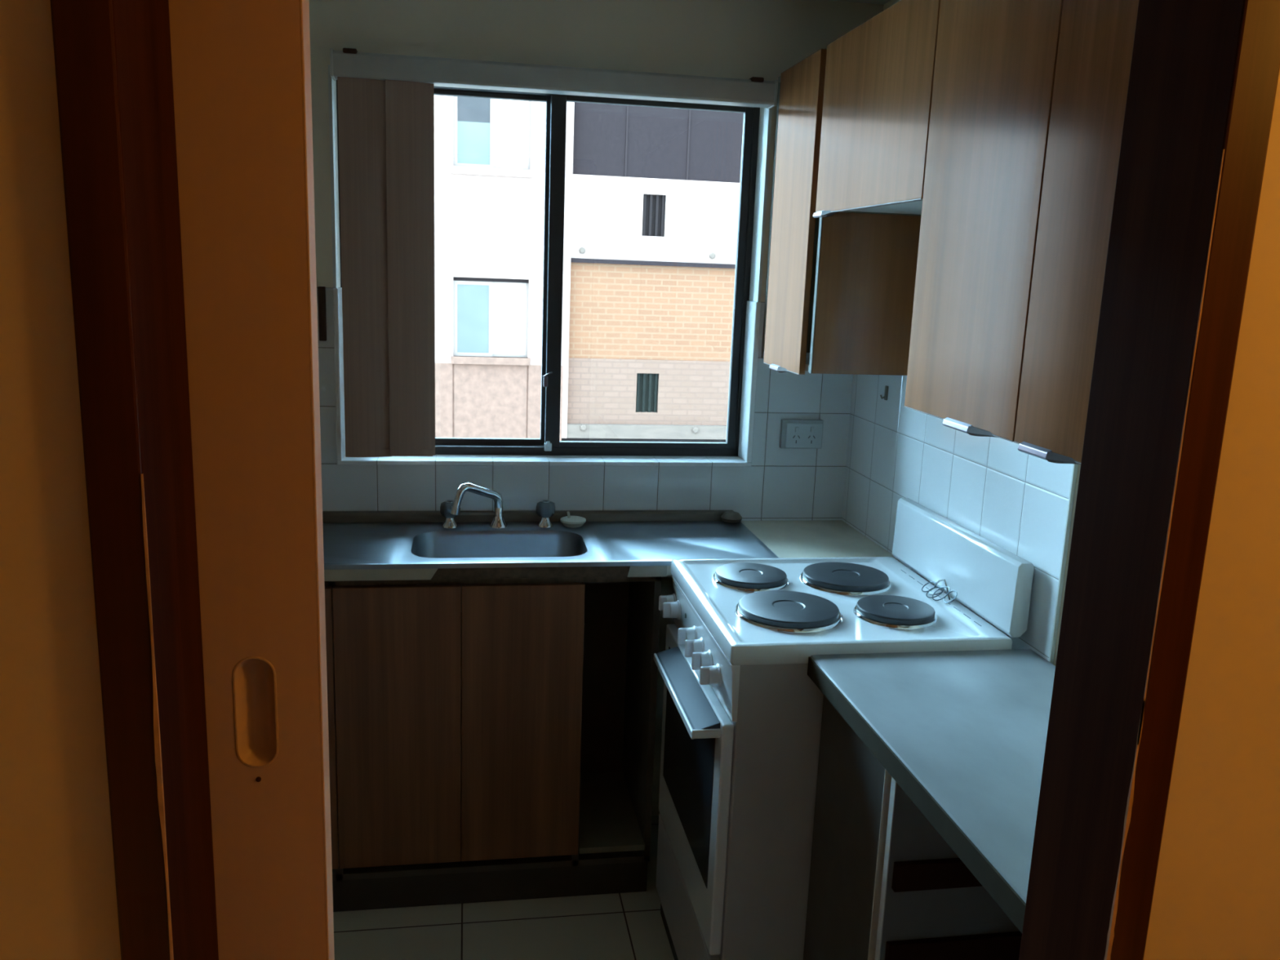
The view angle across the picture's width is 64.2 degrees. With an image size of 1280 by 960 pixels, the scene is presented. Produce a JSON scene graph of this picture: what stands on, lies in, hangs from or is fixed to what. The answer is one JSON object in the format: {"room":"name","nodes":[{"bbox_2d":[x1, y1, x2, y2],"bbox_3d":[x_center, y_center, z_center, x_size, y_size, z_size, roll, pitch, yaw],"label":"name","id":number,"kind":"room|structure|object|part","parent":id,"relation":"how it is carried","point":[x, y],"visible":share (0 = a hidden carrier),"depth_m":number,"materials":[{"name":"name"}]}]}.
{"room":"hallway","nodes":[
{"label":"hallway","id":0,"kind":"room"},
{"bbox_2d":[333,814,674,959],"bbox_3d":[-0.120,1.518,0.922,3.450,0.200,4.690,0,12,-10],"label":"floor","id":1,"kind":"structure","parent":0,"point":[628,926],"depth_m":2.47,"materials":[{"name":"tile"}]},
{"bbox_2d":[324,576,661,911],"bbox_3d":[-0.711,0.608,2.593,1.455,0.868,0.401,0,12,-10],"label":"base cabinet","id":2,"kind":"object","parent":1,"relation":"on","point":[493,741],"visible":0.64,"depth_m":2.46,"materials":[{"name":"brown wood"}]},
{"bbox_3d":[-0.883,0.588,2.360,0.344,0.704,0.017,0,12,-10],"label":"door","id":3,"kind":"part","parent":2,"relation":"part of","materials":[{"name":"laminate"}]},
{"bbox_3d":[-0.569,0.589,2.413,0.288,0.704,0.017,0,12,-10],"label":"door","id":4,"kind":"part","parent":2,"relation":"part of","materials":[{"name":"laminate"}]},
{"bbox_3d":[-0.667,0.230,2.340,1.455,0.022,0.018,0,12,-10],"label":"rail","id":5,"kind":"part","parent":2,"relation":"part of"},
{"bbox_3d":[-0.285,0.589,2.462,0.288,0.704,0.017,0,12,-10],"label":"door","id":6,"kind":"part","parent":2,"relation":"part of","materials":[{"name":"laminate"}]},
{"bbox_2d":[322,510,900,581],"bbox_3d":[-0.398,0.155,2.545,2.060,0.062,0.418,0,12,-10],"label":"countertop","id":7,"kind":"structure","parent":2,"relation":"on","point":[802,538],"depth_m":2.66,"materials":[{"name":"beige laminate"}]},
{"bbox_2d":[440,499,457,528],"bbox_3d":[-0.493,0.086,2.649,0.051,0.070,0.045,0,12,-10],"label":"tap","id":8,"kind":"object","parent":7,"relation":"on","point":[446,506],"visible":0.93,"depth_m":2.64,"materials":[{"name":"silver metal"}]},
{"bbox_3d":[-0.493,0.077,2.647,0.051,0.042,0.045,0,12,-10],"label":"knob","id":9,"kind":"part","parent":8,"relation":"part of","materials":[{"name":"clear plastic"}]},
{"bbox_3d":[-0.591,0.100,2.699,1.730,0.031,0.032,0,12,-10],"label":"upstand strip","id":10,"kind":"part","parent":7,"relation":"part of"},
{"bbox_2d":[536,499,555,527],"bbox_3d":[-0.249,0.087,2.691,0.051,0.070,0.045,0,12,-10],"label":"tap","id":11,"kind":"object","parent":7,"relation":"on","point":[545,508],"visible":1,"depth_m":2.68,"materials":[{"name":"silver metal"}]},
{"bbox_3d":[-0.248,0.077,2.689,0.051,0.042,0.045,0,12,-10],"label":"knob","id":12,"kind":"part","parent":11,"relation":"part of","materials":[{"name":"clear plastic"}]},
{"bbox_2d":[322,520,778,585],"bbox_3d":[-0.524,0.228,2.520,1.683,0.158,0.387,0,12,-10],"label":"sink","id":13,"kind":"object","parent":7,"relation":"in","point":[346,545],"visible":0.47,"depth_m":2.60,"materials":[{"name":"silver metal"}]},
{"bbox_2d":[450,482,507,528],"bbox_3d":[-0.417,0.064,2.630,0.166,0.127,0.047,-6,14,-36],"label":"spout","id":14,"kind":"object","parent":13,"relation":"on","point":[498,521],"visible":1,"depth_m":2.63,"materials":[{"name":"silver metal"}]},
{"bbox_3d":[-0.416,0.042,2.619,0.151,0.078,0.025,-8,15,-41],"label":"spout","id":15,"kind":"part","parent":14,"relation":"part of","materials":[{"name":"silver metal"}]},
{"bbox_3d":[-0.350,0.230,2.538,0.423,0.148,0.254,0,12,-10],"label":"bowl","id":16,"kind":"part","parent":13,"relation":"part of","materials":[{"name":"silver metal"}]},
{"bbox_2d":[560,511,586,528],"bbox_3d":[-0.177,0.102,2.703,0.068,0.041,0.068,0,12,-10],"label":"plug","id":17,"kind":"object","parent":13,"relation":"on","point":[572,522],"visible":1,"depth_m":2.69,"materials":[{"name":"beige rubber"}]},
{"bbox_2d":[720,511,742,523],"bbox_3d":[0.252,0.102,2.810,0.060,0.030,0.058,0,12,-10],"label":"lump","id":18,"kind":"object","parent":13,"relation":"on","point":[731,517],"visible":1,"depth_m":2.79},
{"bbox_2d":[653,497,1034,959],"bbox_3d":[0.359,0.621,2.229,0.638,1.067,0.566,0,12,-10],"label":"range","id":19,"kind":"object","parent":1,"relation":"on","point":[742,708],"visible":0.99,"depth_m":1.98,"materials":[{"name":"white metal"}]},
{"bbox_3d":[0.071,0.286,2.373,0.023,0.045,0.045,0,12,-10],"label":"knob","id":20,"kind":"part","parent":19,"relation":"part of","materials":[{"name":"white plastic"}]},
{"bbox_3d":[0.079,0.296,2.324,0.023,0.045,0.045,0,12,-10],"label":"knob","id":21,"kind":"part","parent":19,"relation":"part of","materials":[{"name":"white plastic"}]},
{"bbox_3d":[0.098,0.971,2.259,0.021,0.201,0.550,0,12,-10],"label":"warming drawer","id":22,"kind":"part","parent":19,"relation":"part of","materials":[{"name":"white metal"}]},
{"bbox_3d":[0.091,0.424,2.077,0.052,0.029,0.393,0,12,-10],"label":"door handle","id":23,"kind":"part","parent":19,"relation":"part of","materials":[{"name":"white metal"}]},
{"bbox_3d":[0.107,0.331,2.160,0.023,0.045,0.045,0,12,-10],"label":"knob","id":24,"kind":"part","parent":19,"relation":"part of","materials":[{"name":"white plastic"}]},
{"bbox_3d":[0.110,0.629,2.188,0.023,0.479,0.550,0,12,-10],"label":"oven door","id":25,"kind":"part","parent":19,"relation":"part of","materials":[{"name":"white metal"}]},
{"bbox_3d":[0.118,0.345,2.093,0.023,0.045,0.045,0,12,-10],"label":"knob","id":26,"kind":"part","parent":19,"relation":"part of","materials":[{"name":"white plastic"}]},
{"bbox_3d":[0.129,0.334,2.129,0.024,0.112,0.556,0,12,-10],"label":"control panel","id":27,"kind":"part","parent":19,"relation":"part of","materials":[{"name":"white metal"}]},
{"bbox_3d":[0.130,0.359,2.025,0.023,0.045,0.045,0,12,-10],"label":"knob","id":28,"kind":"part","parent":19,"relation":"part of","materials":[{"name":"white plastic"}]},
{"bbox_3d":[0.142,0.374,1.955,0.023,0.045,0.045,0,12,-10],"label":"knob","id":29,"kind":"part","parent":19,"relation":"part of","materials":[{"name":"white plastic"}]},
{"bbox_2d":[671,556,1012,665],"bbox_3d":[0.389,0.255,2.157,0.549,0.051,0.566,0,12,-10],"label":"cooktop","id":30,"kind":"object","parent":19,"relation":"in","point":[786,611],"depth_m":2.04,"materials":[{"name":"metal"}]},
{"bbox_2d":[921,579,957,603],"bbox_3d":[0.632,0.232,2.160,0.051,0.033,0.114,0,12,-10],"label":"wire tangle","id":31,"kind":"object","parent":19,"relation":"on","point":[948,592],"visible":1,"depth_m":2.16,"materials":[{"name":"silver metal"}]},
{"bbox_2d":[803,694,891,959],"bbox_3d":[0.545,0.812,1.843,0.402,0.861,0.310,0,12,-10],"label":"base cabinet","id":32,"kind":"object","parent":1,"relation":"on","point":[852,795],"visible":0.09,"depth_m":1.77,"materials":[{"name":"grey wood"}]},
{"bbox_2d":[874,776,1022,959],"bbox_3d":[0.615,0.897,1.442,0.400,0.861,0.518,0,12,-10],"label":"base cabinet","id":33,"kind":"object","parent":1,"relation":"on","point":[932,907],"visible":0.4,"depth_m":1.62,"materials":[{"name":"white wood"}]},
{"bbox_2d":[807,648,1055,933],"bbox_3d":[0.592,0.424,1.501,0.439,0.038,0.834,0,12,-10],"label":"countertop","id":34,"kind":"structure","parent":33,"relation":"on","point":[963,734],"depth_m":1.56,"materials":[{"name":"grey laminate"}]},
{"bbox_2d":[308,0,883,815],"bbox_3d":[-0.438,-0.147,2.818,3.450,2.275,0.247,0,12,-10],"label":"wall","id":35,"kind":"structure","parent":0,"point":[741,39],"depth_m":2.63,"materials":[{"name":"beige paint"}]},
{"bbox_2d":[317,286,326,341],"bbox_3d":[-0.799,-0.418,2.567,0.018,0.135,0.010,0,12,-10],"label":"wall plate","id":36,"kind":"object","parent":35,"relation":"attached to","point":[322,290],"visible":1,"depth_m":2.56,"materials":[{"name":"brown plastic"}]},
{"bbox_2d":[328,64,772,466],"bbox_3d":[-0.234,-0.535,2.723,1.114,0.982,0.160,0,12,-10],"label":"window","id":37,"kind":"structure","parent":35,"relation":"in","point":[548,450],"depth_m":2.77,"materials":[{"name":"brown metal"}]},
{"bbox_3d":[-0.489,-0.555,2.740,0.525,0.928,0.022,0,12,-10],"label":"sash","id":38,"kind":"part","parent":37,"relation":"part of","materials":[{"name":"brown metal"}]},
{"bbox_3d":[-0.246,-0.053,2.790,1.114,0.012,0.098,0,12,-10],"label":"sill","id":39,"kind":"part","parent":37,"relation":"part of","materials":[{"name":"wood"}]},
{"bbox_2d":[329,48,777,457],"bbox_3d":[-0.213,-0.541,2.613,1.090,0.980,0.072,0,12,-10],"label":"vertical blind","id":40,"kind":"object","parent":37,"relation":"attached to","point":[386,101],"visible":1,"depth_m":2.52,"materials":[{"name":"brown plastic"}]},
{"bbox_3d":[0.019,-0.541,2.798,0.543,0.950,0.022,0,12,-10],"label":"sash","id":41,"kind":"part","parent":37,"relation":"part of","materials":[{"name":"brown metal"}]},
{"bbox_2d":[779,418,823,448],"bbox_3d":[0.449,-0.127,2.832,0.119,0.080,0.026,0,12,-10],"label":"power outlet","id":42,"kind":"object","parent":35,"relation":"attached to","point":[794,433],"visible":1,"depth_m":2.82,"materials":[{"name":"white plastic"}]},
{"bbox_2d":[795,426,799,431],"bbox_3d":[0.433,-0.140,2.815,0.010,0.014,0.004,0,12,-10],"label":"switch","id":43,"kind":"object","parent":42,"relation":"attached to","point":[797,428],"depth_m":2.81,"materials":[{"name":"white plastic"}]},
{"bbox_2d":[0,0,1279,959],"bbox_3d":[-0.105,0.268,0.853,3.150,2.275,0.117,0,12,-10],"label":"wall","id":44,"kind":"structure","parent":0,"point":[1216,896],"depth_m":0.74,"materials":[{"name":"paint"}]},
{"bbox_2d":[49,0,173,959],"bbox_3d":[-0.366,0.378,0.765,0.037,2.076,0.013,0,12,-10],"label":"trim","id":45,"kind":"structure","parent":44,"relation":"attached to","point":[83,31],"depth_m":0.68,"materials":[{"name":"brown wood"}]},
{"bbox_2d":[111,0,218,959],"bbox_3d":[-0.368,0.384,0.827,0.018,2.040,0.128,0,12,-10],"label":"trim","id":46,"kind":"structure","parent":44,"relation":"attached to","point":[142,34],"depth_m":0.74,"materials":[{"name":"brown wood"}]},
{"bbox_2d":[168,0,334,959],"bbox_3d":[-0.675,0.352,0.855,0.800,2.052,0.037,0,12,-10],"label":"door","id":47,"kind":"structure","parent":44,"relation":"in","point":[242,68],"depth_m":0.82,"materials":[{"name":"brown wood"}]},
{"bbox_3d":[-0.326,0.196,0.870,0.035,0.101,0.014,0,12,-10],"label":"handle","id":48,"kind":"part","parent":47,"relation":"part of","materials":[{"name":"beige plastic"}]},
{"bbox_2d":[1018,0,1244,959],"bbox_3d":[0.411,0.386,0.959,0.018,2.040,0.128,0,12,-10],"label":"trim","id":49,"kind":"structure","parent":44,"relation":"attached to","point":[1184,52],"depth_m":0.87,"materials":[{"name":"brown wood"}]},
{"bbox_2d":[1103,0,1279,959],"bbox_3d":[0.430,0.380,0.900,0.038,2.076,0.013,0,12,-10],"label":"trim","id":50,"kind":"structure","parent":44,"relation":"attached to","point":[1257,67],"depth_m":0.81,"materials":[{"name":"brown wood"}]},
{"bbox_2d":[833,0,890,4],"bbox_3d":[-0.030,-0.905,0.426,3.450,0.200,4.690,0,12,-10],"label":"ceiling","id":51,"kind":"structure","parent":0,"point":[873,2],"depth_m":2.62,"materials":[{"name":"paint"}]},
{"bbox_2d":[841,0,1080,666],"bbox_3d":[0.789,0.069,1.987,0.108,2.275,1.861,0,12,-10],"label":"wall","id":52,"kind":"structure","parent":0,"point":[1023,504],"depth_m":2.19,"materials":[{"name":"white tile"}]},
{"bbox_2d":[761,48,920,375],"bbox_3d":[0.500,-0.635,2.527,0.297,0.739,0.417,0,12,-10],"label":"upper cabinet","id":53,"kind":"object","parent":52,"relation":"attached to","point":[840,286],"visible":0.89,"depth_m":2.38,"materials":[{"name":"brown wood"}]},
{"bbox_3d":[0.349,-0.286,2.593,0.022,0.015,0.072,0,12,-10],"label":"door pull","id":54,"kind":"part","parent":53,"relation":"part of","materials":[{"name":"metal"}]},
{"bbox_3d":[0.497,-0.300,2.599,0.268,0.016,0.382,0,12,-10],"label":"panel","id":55,"kind":"part","parent":53,"relation":"part of","materials":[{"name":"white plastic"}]},
{"bbox_3d":[0.372,-0.635,2.487,0.015,0.724,0.301,0,12,-10],"label":"door","id":56,"kind":"part","parent":53,"relation":"part of","materials":[{"name":"brown wood"}]},
{"bbox_3d":[0.544,-0.601,2.327,0.264,0.722,0.003,0,12,-10],"label":"panel","id":57,"kind":"part","parent":53,"relation":"part of","materials":[{"name":"brown wood"}]},
{"bbox_2d":[813,0,940,217],"bbox_3d":[0.587,-0.715,2.021,0.297,0.373,0.561,0,12,-10],"label":"upper cabinet","id":58,"kind":"object","parent":52,"relation":"attached to","point":[879,74],"visible":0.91,"depth_m":1.96,"materials":[{"name":"brown wood"}]},
{"bbox_3d":[0.404,-0.592,2.272,0.022,0.015,0.055,0,12,-10],"label":"door pull","id":59,"kind":"part","parent":58,"relation":"part of","materials":[{"name":"metal"}]},
{"bbox_3d":[0.590,-0.559,2.053,0.268,0.016,0.525,0,12,-10],"label":"panel","id":60,"kind":"part","parent":58,"relation":"part of","materials":[{"name":"white plastic"}]},
{"bbox_2d":[880,385,888,399],"bbox_3d":[0.622,-0.222,2.601,0.019,0.037,0.012,0,12,-10],"label":"wall hook","id":61,"kind":"object","parent":52,"relation":"attached to","point":[886,394],"visible":1,"depth_m":2.60,"materials":[{"name":"white plastic"}]},
{"bbox_2d":[903,0,1138,464],"bbox_3d":[0.689,-0.403,1.415,0.297,0.734,0.767,0,12,-10],"label":"upper cabinet","id":62,"kind":"object","parent":52,"relation":"attached to","point":[1028,99],"visible":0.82,"depth_m":1.45,"materials":[{"name":"brown wood"}]},
{"bbox_3d":[0.512,-0.087,1.630,0.022,0.015,0.086,0,12,-10],"label":"door pull","id":63,"kind":"part","parent":62,"relation":"part of","materials":[{"name":"metal"}]},
{"bbox_3d":[0.526,-0.447,1.580,0.015,0.719,0.378,0,12,-10],"label":"door","id":64,"kind":"part","parent":62,"relation":"part of","materials":[{"name":"brown wood"}]},
{"bbox_3d":[0.550,-0.040,1.407,0.022,0.015,0.073,0,12,-10],"label":"door pull","id":65,"kind":"part","parent":62,"relation":"part of","materials":[{"name":"metal"}]},
{"bbox_3d":[0.588,-0.368,1.211,0.015,0.719,0.381,0,12,-10],"label":"door","id":66,"kind":"part","parent":62,"relation":"part of","materials":[{"name":"brown wood"}]},
{"bbox_3d":[0.766,0.057,1.820,0.008,0.645,0.005,0,12,-10],"label":"tile trim","id":67,"kind":"part","parent":52,"relation":"part of","materials":[{"name":"white tile"}]},
{"label":"outside","id":68,"kind":"structure","parent":0,"visible":0},
{"bbox_3d":[-0.891,2.373,11.565,28.000,0.200,15.760,0,12,-10],"label":"ground","id":69,"kind":"structure","parent":68,"visible":0},
{"bbox_2d":[434,94,743,442],"bbox_3d":[-1.418,-2.100,14.732,18.000,7.250,0.490,0,12,-10],"label":"apartment building","id":70,"kind":"structure","parent":69,"relation":"on","point":[651,204],"depth_m":14.57,"materials":[{"name":"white paint"}]},
{"bbox_3d":[-2.359,-2.280,14.442,0.454,0.970,0.010,0,12,-10],"label":"pane","id":71,"kind":"part","parent":70,"relation":"part of","materials":[{"name":"teal glass"}]},
{"bbox_3d":[-2.272,-4.605,13.965,0.454,0.560,0.010,0,12,-10],"label":"pane","id":72,"kind":"part","parent":70,"relation":"part of","materials":[{"name":"teal glass"}]},
{"bbox_3d":[-2.255,-5.080,13.868,0.454,0.410,0.010,0,12,-10],"label":"pane","id":73,"kind":"part","parent":70,"relation":"part of","materials":[{"name":"glass"}]},
{"bbox_2d":[492,281,526,355],"bbox_3d":[-1.870,-2.320,14.604,0.484,1.100,0.020,0,12,-10],"label":"curtain","id":74,"kind":"object","parent":70,"relation":"hanging from","point":[509,299],"depth_m":14.60,"materials":[{"name":"white fabric"}]},
{"bbox_2d":[493,98,528,168],"bbox_3d":[-1.776,-4.846,14.087,0.484,1.100,0.020,0,12,-10],"label":"curtain","id":75,"kind":"object","parent":70,"relation":"hanging from","point":[511,118],"depth_m":14.09,"materials":[{"name":"white fabric"}]},
{"bbox_3d":[3.202,-2.467,15.546,8.620,1.380,0.280,0,12,-10],"label":"brick panel","id":76,"kind":"part","parent":70,"relation":"part of","materials":[{"name":"beige brick"}]}
]}

